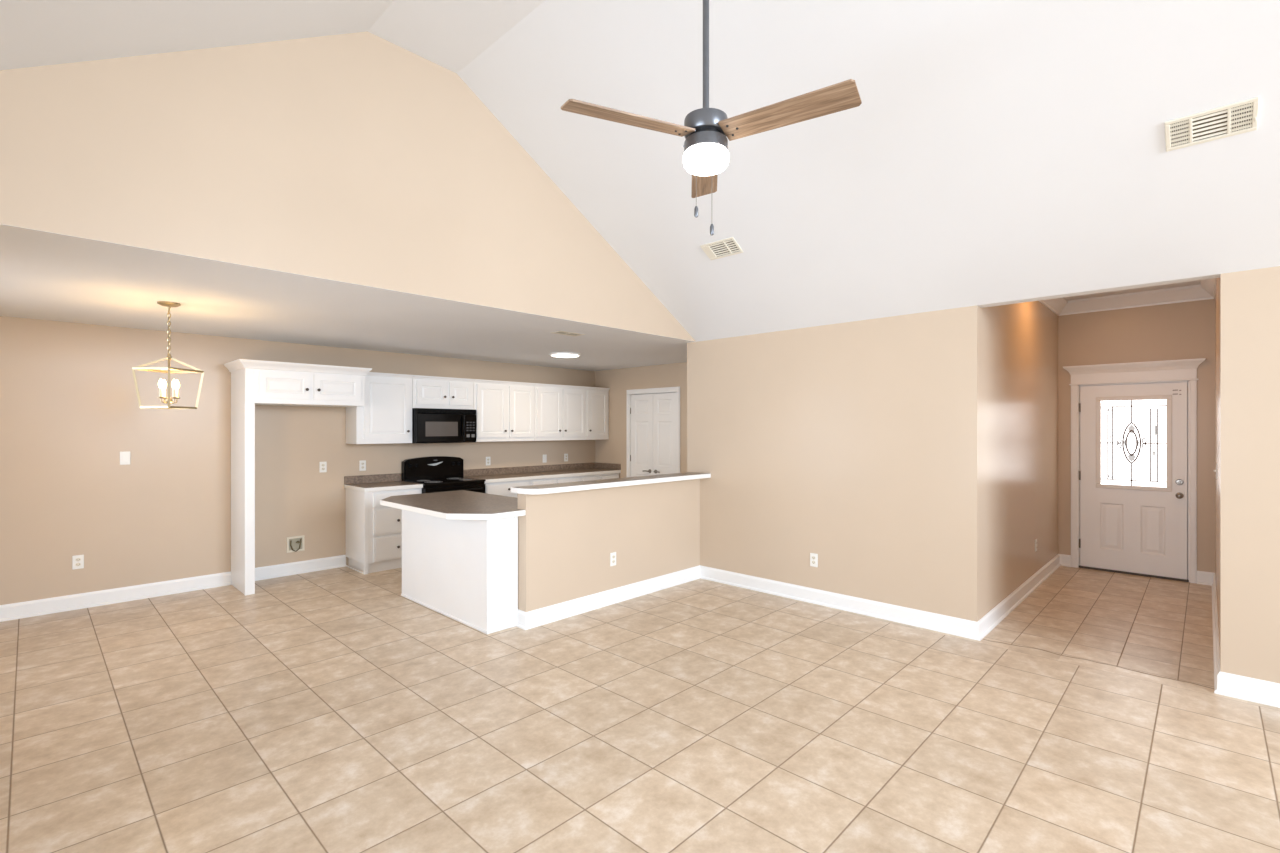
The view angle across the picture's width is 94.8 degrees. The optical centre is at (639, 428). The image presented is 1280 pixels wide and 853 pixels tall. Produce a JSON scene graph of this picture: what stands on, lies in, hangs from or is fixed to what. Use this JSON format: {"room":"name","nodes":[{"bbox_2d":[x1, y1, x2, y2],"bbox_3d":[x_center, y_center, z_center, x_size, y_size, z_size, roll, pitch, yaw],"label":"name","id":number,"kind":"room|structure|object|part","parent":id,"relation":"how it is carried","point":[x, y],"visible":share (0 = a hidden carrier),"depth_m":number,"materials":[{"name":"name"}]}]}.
{"room":"empty living room","nodes":[
{"label":"empty living room","id":0,"kind":"room"},
{"bbox_2d":[0,316,594,604],"bbox_3d":[-3.325,0.322,6.652,0.120,2.440,7.665,0,0,44],"label":"wall","id":1,"kind":"structure","parent":0,"point":[69,405],"depth_m":5.43,"materials":[{"name":"beige paint"}]},
{"bbox_2d":[72,555,83,569],"bbox_3d":[-4.799,1.143,5.029,0.009,0.118,0.072,0,0,44],"label":"wall outlet","id":2,"kind":"object","parent":1,"relation":"attached to","point":[77,560],"visible":1,"depth_m":5.03,"materials":[{"name":"white plastic"}]},
{"bbox_2d":[120,451,129,464],"bbox_3d":[-4.588,0.266,5.247,0.010,0.118,0.072,0,0,44],"label":"light switch","id":3,"kind":"object","parent":1,"relation":"attached to","point":[125,455],"visible":1,"depth_m":5.25,"materials":[{"name":"white plastic"}]},
{"bbox_2d":[0,555,345,621],"bbox_3d":[-4.569,1.478,5.256,0.026,0.127,3.688,0,0,44],"label":"baseboard","id":4,"kind":"structure","parent":1,"relation":"attached to","point":[13,611],"depth_m":5.35,"materials":[{"name":"white paint"}]},
{"bbox_2d":[286,535,304,552],"bbox_3d":[-3.634,1.224,6.221,0.034,0.164,0.170,0,0,44],"label":"outlet box","id":5,"kind":"object","parent":1,"relation":"attached to","point":[296,543],"visible":1,"depth_m":6.22,"materials":[{"name":"beige plastic"}]},
{"bbox_3d":[-3.644,1.224,6.231,0.003,0.124,0.128,0,0,44],"label":"panel","id":6,"kind":"part","parent":5,"relation":"part of","materials":[{"name":"beige plastic"}]},
{"bbox_2d":[319,462,326,472],"bbox_3d":[-3.456,0.422,6.423,0.009,0.118,0.072,0,0,44],"label":"wall outlet","id":7,"kind":"object","parent":1,"relation":"attached to","point":[322,465],"visible":1,"depth_m":6.42,"materials":[{"name":"white plastic"}]},
{"bbox_2d":[359,460,365,470],"bbox_3d":[-3.166,0.425,6.724,0.009,0.118,0.072,0,0,44],"label":"wall outlet","id":8,"kind":"object","parent":1,"relation":"attached to","point":[362,463],"visible":1,"depth_m":6.72,"materials":[{"name":"white plastic"}]},
{"bbox_2d":[344,473,400,483],"bbox_3d":[-3.079,0.582,6.806,0.019,0.091,0.639,0,0,44],"label":"backsplash","id":9,"kind":"structure","parent":1,"relation":"attached to","point":[359,479],"depth_m":6.79,"materials":[{"name":"brown laminate"}]},
{"bbox_2d":[346,372,412,443],"bbox_3d":[-2.950,-0.223,6.690,0.366,0.788,0.622,0,0,44],"label":"upper cabinet","id":10,"kind":"object","parent":1,"relation":"attached to","point":[385,417],"visible":0.86,"depth_m":6.57,"materials":[{"name":"white paint"}]},
{"bbox_3d":[-2.832,-0.220,6.604,0.018,0.673,0.511,0,0,44],"label":"door","id":11,"kind":"part","parent":10,"relation":"part of","materials":[{"name":"white paint"}]},
{"bbox_3d":[-2.958,-0.597,6.698,0.343,0.040,0.622,0,0,44],"label":"crown moulding","id":12,"kind":"part","parent":10,"relation":"part of","materials":[{"name":"white paint"}]},
{"bbox_2d":[412,375,474,409],"bbox_3d":[-2.459,-0.425,7.199,0.366,0.382,0.788,0,0,44],"label":"upper cabinet","id":13,"kind":"object","parent":1,"relation":"attached to","point":[434,392],"visible":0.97,"depth_m":7.07,"materials":[{"name":"white paint"}]},
{"bbox_3d":[-2.469,-0.420,6.980,0.018,0.272,0.366,0,0,44],"label":"door","id":14,"kind":"part","parent":13,"relation":"part of","materials":[{"name":"white paint"}]},
{"bbox_3d":[-2.467,-0.597,7.207,0.343,0.040,0.788,0,0,44],"label":"crown moulding","id":15,"kind":"part","parent":13,"relation":"part of","materials":[{"name":"white paint"}]},
{"bbox_2d":[412,408,475,443],"bbox_3d":[-2.428,-0.029,7.169,0.450,0.408,0.776,0,0,44],"label":"microwave","id":16,"kind":"object","parent":13,"relation":"attached to","point":[429,425],"visible":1,"depth_m":7.00,"materials":[{"name":"black plastic"}]},
{"bbox_3d":[-2.364,-0.006,6.988,0.028,0.338,0.596,0,0,44],"label":"door","id":17,"kind":"part","parent":16,"relation":"part of","materials":[{"name":"black glass"}]},
{"bbox_3d":[-2.150,-0.029,7.165,0.044,0.253,0.020,0,0,44],"label":"door handle","id":18,"kind":"part","parent":16,"relation":"part of","materials":[{"name":"black plastic"}]},
{"bbox_3d":[-2.097,-0.006,7.268,0.024,0.338,0.168,0,0,44],"label":"control panel","id":19,"kind":"part","parent":16,"relation":"part of","materials":[{"name":"black plastic"}]},
{"bbox_3d":[-2.209,-0.420,7.250,0.018,0.272,0.296,0,0,44],"label":"door","id":20,"kind":"part","parent":13,"relation":"part of","materials":[{"name":"white paint"}]},
{"bbox_2d":[486,457,490,465],"bbox_3d":[-2.036,0.440,7.897,0.009,0.118,0.072,0,0,44],"label":"wall outlet","id":21,"kind":"object","parent":1,"relation":"attached to","point":[488,459],"visible":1,"depth_m":7.90,"materials":[{"name":"white plastic"}]},
{"bbox_2d":[473,379,535,441],"bbox_3d":[-1.862,-0.223,7.819,0.366,0.788,0.929,0,0,44],"label":"upper cabinet","id":22,"kind":"object","parent":1,"relation":"attached to","point":[505,410],"visible":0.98,"depth_m":7.69,"materials":[{"name":"white paint"}]},
{"bbox_3d":[-1.901,-0.220,7.570,0.018,0.673,0.440,0,0,44],"label":"door","id":23,"kind":"part","parent":22,"relation":"part of","materials":[{"name":"white paint"}]},
{"bbox_3d":[-1.870,-0.597,7.827,0.343,0.040,0.929,0,0,44],"label":"crown moulding","id":24,"kind":"part","parent":22,"relation":"part of","materials":[{"name":"white paint"}]},
{"bbox_3d":[-1.585,-0.220,7.897,0.018,0.673,0.390,0,0,44],"label":"door","id":25,"kind":"part","parent":22,"relation":"part of","materials":[{"name":"white paint"}]},
{"bbox_2d":[543,454,546,462],"bbox_3d":[-1.383,0.441,8.566,0.020,0.118,0.072,0,0,44],"label":"light switch","id":26,"kind":"object","parent":1,"relation":"attached to","point":[545,455],"visible":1,"depth_m":8.57,"materials":[{"name":"white plastic"}]},
{"bbox_2d":[535,383,586,440],"bbox_3d":[-1.220,-0.223,8.485,0.366,0.788,0.917,0,0,44],"label":"upper cabinet","id":27,"kind":"object","parent":1,"relation":"attached to","point":[560,410],"visible":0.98,"depth_m":8.36,"materials":[{"name":"white paint"}]},
{"bbox_3d":[-1.266,-0.220,8.229,0.018,0.673,0.430,0,0,44],"label":"door","id":28,"kind":"part","parent":27,"relation":"part of","materials":[{"name":"white paint"}]},
{"bbox_3d":[-1.228,-0.597,8.493,0.343,0.040,0.917,0,0,44],"label":"crown moulding","id":29,"kind":"part","parent":27,"relation":"part of","materials":[{"name":"white paint"}]},
{"bbox_3d":[-0.957,-0.220,8.549,0.018,0.673,0.412,0,0,44],"label":"door","id":30,"kind":"part","parent":27,"relation":"part of","materials":[{"name":"white paint"}]},
{"bbox_2d":[586,387,609,439],"bbox_3d":[-0.739,-0.223,8.984,0.366,0.788,0.465,0,0,44],"label":"upper cabinet","id":31,"kind":"object","parent":1,"relation":"attached to","point":[597,398],"visible":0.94,"depth_m":8.87,"materials":[{"name":"white paint"}]},
{"bbox_3d":[-0.748,-0.597,8.992,0.343,0.040,0.465,0,0,44],"label":"crown moulding","id":32,"kind":"part","parent":31,"relation":"part of","materials":[{"name":"white paint"}]},
{"bbox_2d":[0,31,695,341],"bbox_3d":[-1.554,-1.704,3.983,0.120,1.609,6.040,0,0,44],"label":"wall","id":33,"kind":"structure","parent":0,"point":[360,158],"depth_m":3.49,"materials":[{"name":"beige paint"}]},
{"bbox_2d":[518,479,699,611],"bbox_3d":[-0.170,1.022,5.347,0.114,1.040,2.155,0,0,44],"label":"wall partition","id":34,"kind":"structure","parent":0,"point":[566,540],"depth_m":5.10,"materials":[{"name":"beige paint"}]},
{"bbox_2d":[516,565,699,629],"bbox_3d":[-0.168,1.478,5.327,0.134,0.127,2.181,0,0,44],"label":"baseboard","id":35,"kind":"structure","parent":34,"relation":"attached to","point":[545,615],"depth_m":5.08,"materials":[{"name":"white paint"}]},
{"bbox_2d":[511,472,710,494],"bbox_3d":[-0.143,0.479,5.281,0.275,0.044,2.208,0,0,44],"label":"bar","id":36,"kind":"object","parent":34,"relation":"on","point":[639,480],"visible":1,"depth_m":4.98,"materials":[{"name":"white laminate"}]},
{"bbox_2d":[610,552,615,565],"bbox_3d":[-0.234,1.153,5.192,0.009,0.118,0.072,0,0,44],"label":"wall outlet","id":37,"kind":"object","parent":34,"relation":"attached to","point":[612,555],"visible":1,"depth_m":5.19,"materials":[{"name":"white plastic"}]},
{"bbox_2d":[0,566,1279,852],"bbox_3d":[1.847,1.617,2.962,12.690,0.150,9.530,0,0,44],"label":"floor","id":38,"kind":"structure","parent":0,"point":[334,710],"depth_m":3.02,"materials":[{"name":"beige tile"}]},
{"bbox_2d":[224,359,371,595],"bbox_3d":[-3.451,0.456,5.989,0.617,2.172,1.184,0,0,44],"label":"refrigerator surround","id":39,"kind":"object","parent":38,"relation":"on","point":[253,382],"visible":1,"depth_m":5.61,"materials":[{"name":"white paint"}]},
{"bbox_3d":[-3.815,0.484,5.649,0.565,2.115,0.079,0,0,44],"label":"panel","id":40,"kind":"part","parent":39,"relation":"part of","materials":[{"name":"white paint"}]},
{"bbox_3d":[-3.409,-0.408,5.658,0.018,0.250,0.433,0,0,44],"label":"door","id":41,"kind":"part","parent":39,"relation":"part of","materials":[{"name":"white paint"}]},
{"bbox_3d":[-3.451,-0.592,5.989,0.617,0.077,1.184,0,0,44],"label":"crown moulding","id":42,"kind":"part","parent":39,"relation":"part of","materials":[{"name":"white paint"}]},
{"bbox_3d":[-3.079,-0.408,6.001,0.018,0.250,0.446,0,0,44],"label":"door","id":43,"kind":"part","parent":39,"relation":"part of","materials":[{"name":"white paint"}]},
{"bbox_2d":[345,488,421,574],"bbox_3d":[-2.868,1.107,6.607,0.600,0.870,0.633,0,0,44],"label":"base cabinet","id":44,"kind":"object","parent":38,"relation":"on","point":[373,530],"visible":0.65,"depth_m":6.35,"materials":[{"name":"white paint"}]},
{"bbox_2d":[344,473,422,491],"bbox_3d":[-2.876,0.604,6.610,0.584,0.135,0.639,0,0,44],"label":"countertop","id":45,"kind":"structure","parent":44,"relation":"on","point":[379,482],"depth_m":6.61,"materials":[{"name":"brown laminate"}]},
{"bbox_3d":[-2.657,1.296,6.451,0.022,0.256,0.507,0,0,44],"label":"drawer","id":46,"kind":"part","parent":44,"relation":"part of","materials":[{"name":"white paint"}]},
{"bbox_3d":[-2.657,1.004,6.451,0.022,0.278,0.507,0,0,44],"label":"drawer","id":47,"kind":"part","parent":44,"relation":"part of","materials":[{"name":"white paint"}]},
{"bbox_3d":[-2.657,0.770,6.451,0.022,0.142,0.507,0,0,44],"label":"drawer","id":48,"kind":"part","parent":44,"relation":"part of","materials":[{"name":"white paint"}]},
{"bbox_2d":[402,456,485,492],"bbox_3d":[-2.347,0.945,7.092,0.654,1.194,0.778,0,0,44],"label":"range","id":49,"kind":"object","parent":38,"relation":"on","point":[436,473],"visible":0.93,"depth_m":7.12,"materials":[{"name":"black metal"}]},
{"bbox_2d":[405,477,485,485],"bbox_3d":[-2.353,0.635,7.097,0.563,0.022,0.778,0,0,44],"label":"cooktop","id":50,"kind":"object","parent":49,"relation":"in","point":[426,481],"depth_m":7.05,"materials":[{"name":"black glass"}]},
{"bbox_3d":[-2.159,0.992,6.910,0.032,0.630,0.768,0,0,44],"label":"oven door","id":51,"kind":"part","parent":49,"relation":"part of","materials":[{"name":"black ceramic"}]},
{"bbox_3d":[-2.130,0.727,6.882,0.049,0.021,0.678,0,0,44],"label":"oven handle","id":52,"kind":"part","parent":49,"relation":"part of","materials":[{"name":"black plastic"}]},
{"bbox_2d":[401,510,517,633],"bbox_3d":[-1.432,1.107,5.157,1.471,0.870,0.693,0,0,44],"label":"base cabinet","id":53,"kind":"object","parent":38,"relation":"on","point":[464,571],"visible":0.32,"depth_m":4.63,"materials":[{"name":"white paint"}]},
{"bbox_2d":[380,490,525,519],"bbox_3d":[-1.519,0.649,5.073,1.672,0.044,0.932,0,0,44],"label":"countertop","id":54,"kind":"structure","parent":53,"relation":"on","point":[460,504],"depth_m":4.85,"materials":[{"name":"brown laminate"}]},
{"bbox_3d":[-1.051,1.107,4.508,0.018,0.870,0.266,0,0,44],"label":"panel","id":55,"kind":"part","parent":53,"relation":"part of","materials":[{"name":"white paint"}]},
{"bbox_2d":[484,480,529,497],"bbox_3d":[-1.862,1.107,7.650,0.600,0.870,0.686,0,0,44],"label":"base cabinet","id":56,"kind":"object","parent":38,"relation":"on","point":[496,488],"visible":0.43,"depth_m":7.43,"materials":[{"name":"white paint"}]},
{"bbox_3d":[-1.675,0.770,7.470,0.022,0.142,0.626,0,0,44],"label":"drawer","id":57,"kind":"part","parent":56,"relation":"part of","materials":[{"name":"white paint"}]},
{"bbox_2d":[530,476,579,484],"bbox_3d":[-1.325,1.107,8.207,0.600,0.870,0.859,0,0,44],"label":"base cabinet","id":58,"kind":"object","parent":38,"relation":"on","point":[573,478],"visible":0.04,"depth_m":8.00,"materials":[{"name":"white paint"}]},
{"bbox_2d":[463,462,620,482],"bbox_3d":[-1.301,0.604,8.244,0.584,0.135,2.321,0,0,44],"label":"countertop","id":59,"kind":"structure","parent":58,"relation":"on","point":[504,474],"depth_m":8.22,"materials":[{"name":"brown laminate"}]},
{"bbox_3d":[-1.282,0.770,7.878,0.022,0.142,0.384,0,0,44],"label":"drawer","id":60,"kind":"part","parent":58,"relation":"part of","materials":[{"name":"white paint"}]},
{"bbox_3d":[-0.994,0.770,8.176,0.022,0.142,0.384,0,0,44],"label":"drawer","id":61,"kind":"part","parent":58,"relation":"part of","materials":[{"name":"white paint"}]},
{"bbox_2d":[580,473,618,480],"bbox_3d":[-0.760,1.107,8.794,0.600,0.870,0.768,0,0,44],"label":"base cabinet","id":62,"kind":"object","parent":38,"relation":"on","point":[613,475],"visible":0.04,"depth_m":8.58,"materials":[{"name":"white paint"}]},
{"bbox_3d":[-0.701,0.770,8.481,0.022,0.142,0.339,0,0,44],"label":"drawer","id":63,"kind":"part","parent":62,"relation":"part of","materials":[{"name":"white paint"}]},
{"bbox_3d":[-0.445,0.770,8.746,0.022,0.142,0.339,0,0,44],"label":"drawer","id":64,"kind":"part","parent":62,"relation":"part of","materials":[{"name":"white paint"}]},
{"bbox_2d":[0,0,1279,370],"bbox_3d":[1.157,-1.752,2.332,12.570,1.713,7.665,0,0,44],"label":"ceiling","id":65,"kind":"structure","parent":0,"point":[993,152],"depth_m":3.52,"materials":[{"name":"white paint"}]},
{"bbox_2d":[132,301,203,408],"bbox_3d":[-3.378,-0.520,4.224,0.297,0.756,0.297,0,0,6],"label":"lantern pendant","id":66,"kind":"object","parent":65,"relation":"hanging from","point":[162,384],"visible":1,"depth_m":4.20,"materials":[{"name":"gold metal"}]},
{"bbox_3d":[-3.378,-0.340,4.224,0.297,0.397,0.297,0,0,6],"label":"lantern frame","id":67,"kind":"part","parent":66,"relation":"part of","materials":[{"name":"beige metal"}]},
{"bbox_3d":[-3.378,-0.680,4.224,0.019,0.360,0.019,0,0,-15],"label":"chain","id":68,"kind":"part","parent":66,"relation":"part of","materials":[{"name":"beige metal"}]},
{"bbox_2d":[158,379,179,403],"bbox_3d":[-3.378,-0.336,4.224,0.136,0.325,0.136,0,0,44],"label":"candle","id":69,"kind":"object","parent":66,"relation":"on","point":[162,384],"depth_m":4.21,"materials":[{"name":"beige metal"}]},
{"bbox_2d":[549,352,580,357],"bbox_3d":[-0.907,-0.883,7.144,0.380,0.030,0.380,0,0,44],"label":"recessed light","id":70,"kind":"object","parent":65,"relation":"in","point":[556,354],"visible":1,"depth_m":7.04,"materials":[{"name":"white paint"}]},
{"bbox_2d":[552,354,578,357],"bbox_3d":[-0.907,-0.878,7.144,0.334,0.019,0.334,0,0,44],"label":"diffuser","id":71,"kind":"object","parent":70,"relation":"attached to","point":[554,355],"depth_m":7.07,"materials":[{"name":"white plastic"}]},
{"bbox_2d":[551,331,584,336],"bbox_3d":[-0.683,-0.896,5.582,0.160,0.004,0.300,0,0,44],"label":"ceiling vent","id":72,"kind":"object","parent":65,"relation":"in","point":[556,332],"visible":1,"depth_m":5.57,"materials":[{"name":"white metal"}]},
{"bbox_2d":[561,0,861,234],"bbox_3d":[0.288,-1.608,2.161,0.943,1.799,1.003,0,0,44],"label":"ceiling fan","id":73,"kind":"object","parent":65,"relation":"hanging from","point":[705,130],"visible":1,"depth_m":2.16,"materials":[{"name":"grey paint"}]},
{"bbox_3d":[-0.037,-1.111,2.115,0.482,0.007,0.122,0,13,-24],"label":"blade","id":74,"kind":"part","parent":73,"relation":"part of","materials":[{"name":"brown wood"}]},
{"bbox_3d":[0.210,-0.936,2.164,0.002,0.246,0.017,0,0,28],"label":"pull chain","id":75,"kind":"part","parent":73,"relation":"part of","materials":[{"name":"silver metal"}]},
{"bbox_3d":[0.281,-1.111,2.558,0.122,0.007,0.482,-13,-1,5],"label":"blade","id":76,"kind":"part","parent":73,"relation":"part of","materials":[{"name":"brown wood"}]},
{"bbox_3d":[0.251,-1.016,2.244,0.175,0.064,0.175,0,0,44],"label":"light globe","id":77,"kind":"part","parent":73,"relation":"part of"},
{"bbox_3d":[0.518,-1.111,2.074,0.482,0.007,0.122,0,-13,33],"label":"blade","id":78,"kind":"part","parent":73,"relation":"part of","materials":[{"name":"brown wood"}]},
{"bbox_2d":[700,237,742,259],"bbox_3d":[0.658,-1.447,4.751,0.325,0.093,0.150,0,0,44],"label":"ceiling vent","id":79,"kind":"object","parent":65,"relation":"in","point":[726,247],"visible":1,"depth_m":4.75,"materials":[{"name":"white metal"}]},
{"bbox_2d":[1164,97,1259,151],"bbox_3d":[2.708,-1.437,2.797,0.318,0.096,0.155,0,0,44],"label":"ceiling vent","id":80,"kind":"object","parent":65,"relation":"in","point":[1240,117],"visible":1,"depth_m":2.79,"materials":[{"name":"white metal"}]},
{"bbox_2d":[595,362,686,477],"bbox_3d":[0.417,0.322,8.285,3.003,2.440,0.120,0,0,44],"label":"wall","id":81,"kind":"structure","parent":0,"point":[613,449],"depth_m":8.84,"materials":[{"name":"beige paint"}]},
{"bbox_2d":[626,386,679,476],"bbox_3d":[0.199,0.484,8.449,1.038,2.114,0.145,0,0,44],"label":"door","id":82,"kind":"structure","parent":81,"relation":"in","point":[652,414],"depth_m":8.44,"materials":[{"name":"white paint"}]},
{"bbox_2d":[687,266,1279,682],"bbox_3d":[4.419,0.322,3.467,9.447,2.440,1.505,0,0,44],"label":"wall","id":83,"kind":"structure","parent":0,"point":[855,445],"depth_m":4.72,"materials":[{"name":"beige paint"}]},
{"bbox_2d":[810,553,817,566],"bbox_3d":[1.533,1.163,5.196,0.072,0.118,0.009,0,0,44],"label":"wall outlet","id":84,"kind":"object","parent":83,"relation":"attached to","point":[813,557],"visible":1,"depth_m":5.19,"materials":[{"name":"white plastic"}]},
{"bbox_2d":[700,565,979,640],"bbox_3d":[1.542,1.478,5.176,2.590,0.127,0.026,0,0,44],"label":"baseboard","id":85,"kind":"structure","parent":83,"relation":"attached to","point":[960,627],"depth_m":4.95,"materials":[{"name":"white paint"}]},
{"bbox_2d":[1214,671,1279,707],"bbox_3d":[5.319,1.478,1.536,5.471,0.127,0.026,0,0,44],"label":"baseboard","id":86,"kind":"structure","parent":83,"relation":"attached to","point":[1264,692],"depth_m":3.33,"materials":[{"name":"white paint"}]},
{"bbox_2d":[982,301,1057,616],"bbox_3d":[3.632,0.067,5.603,0.120,2.950,3.250,0,0,44],"label":"wall","id":87,"kind":"structure","parent":0,"point":[1020,340],"depth_m":5.25,"materials":[{"name":"beige paint"}]},
{"bbox_2d":[978,554,1060,640],"bbox_3d":[3.593,1.478,5.456,0.026,0.127,3.276,0,0,44],"label":"baseboard","id":88,"kind":"structure","parent":87,"relation":"attached to","point":[1005,607],"depth_m":5.09,"materials":[{"name":"white paint"}]},
{"bbox_2d":[1039,278,1215,315],"bbox_3d":[4.090,-1.339,5.079,1.267,0.140,3.130,0,0,44],"label":"trim","id":89,"kind":"structure","parent":87,"relation":"attached to","point":[1206,290],"depth_m":6.12,"materials":[{"name":"white paint"}]},
{"bbox_2d":[1064,280,1200,300],"bbox_3d":[4.132,-1.458,5.122,1.507,0.100,3.250,0,0,44],"label":"ceiling","id":90,"kind":"structure","parent":0,"point":[1198,282],"depth_m":6.02,"materials":[{"name":"white paint"}]},
{"bbox_2d":[1058,299,1214,572],"bbox_3d":[5.218,0.067,6.249,1.267,2.950,0.120,0,0,44],"label":"wall","id":91,"kind":"structure","parent":0,"point":[1183,330],"depth_m":6.10,"materials":[{"name":"beige paint"}]},
{"bbox_2d":[1063,358,1205,582],"bbox_3d":[5.175,0.427,6.216,1.148,2.228,0.186,0,0,44],"label":"door","id":92,"kind":"structure","parent":91,"relation":"in","point":[1134,424],"depth_m":6.19,"materials":[{"name":"white paint"}]},
{"bbox_3d":[5.191,0.147,6.203,0.385,0.409,0.002,0,0,44],"label":"bevelled glass","id":93,"kind":"part","parent":92,"relation":"part of","materials":[{"name":"glass"}]},
{"bbox_3d":[5.192,0.154,6.205,0.536,0.907,0.001,0,0,44],"label":"glass pane","id":94,"kind":"part","parent":92,"relation":"part of","materials":[{"name":"glass"}]},
{"bbox_3d":[5.431,0.679,5.929,0.062,0.062,0.068,0,0,44],"label":"knob","id":95,"kind":"part","parent":92,"relation":"part of","materials":[{"name":"silver metal"}]},
{"bbox_2d":[1059,554,1213,585],"bbox_3d":[5.167,1.478,6.196,1.267,0.127,0.026,0,0,44],"label":"baseboard","id":96,"kind":"structure","parent":91,"relation":"attached to","point":[1204,578],"depth_m":5.83,"materials":[{"name":"white paint"}]},
{"bbox_2d":[1215,278,1219,651],"bbox_3d":[4.631,0.067,4.641,0.120,2.950,3.250,0,0,44],"label":"wall","id":97,"kind":"structure","parent":0,"point":[1217,295],"depth_m":4.47,"materials":[{"name":"beige paint"}]},
{"bbox_2d":[1212,573,1220,690],"bbox_3d":[4.486,1.478,4.595,0.026,0.127,3.276,0,0,44],"label":"baseboard","id":98,"kind":"structure","parent":97,"relation":"attached to","point":[1216,654],"depth_m":4.16,"materials":[{"name":"white paint"}]}
]}

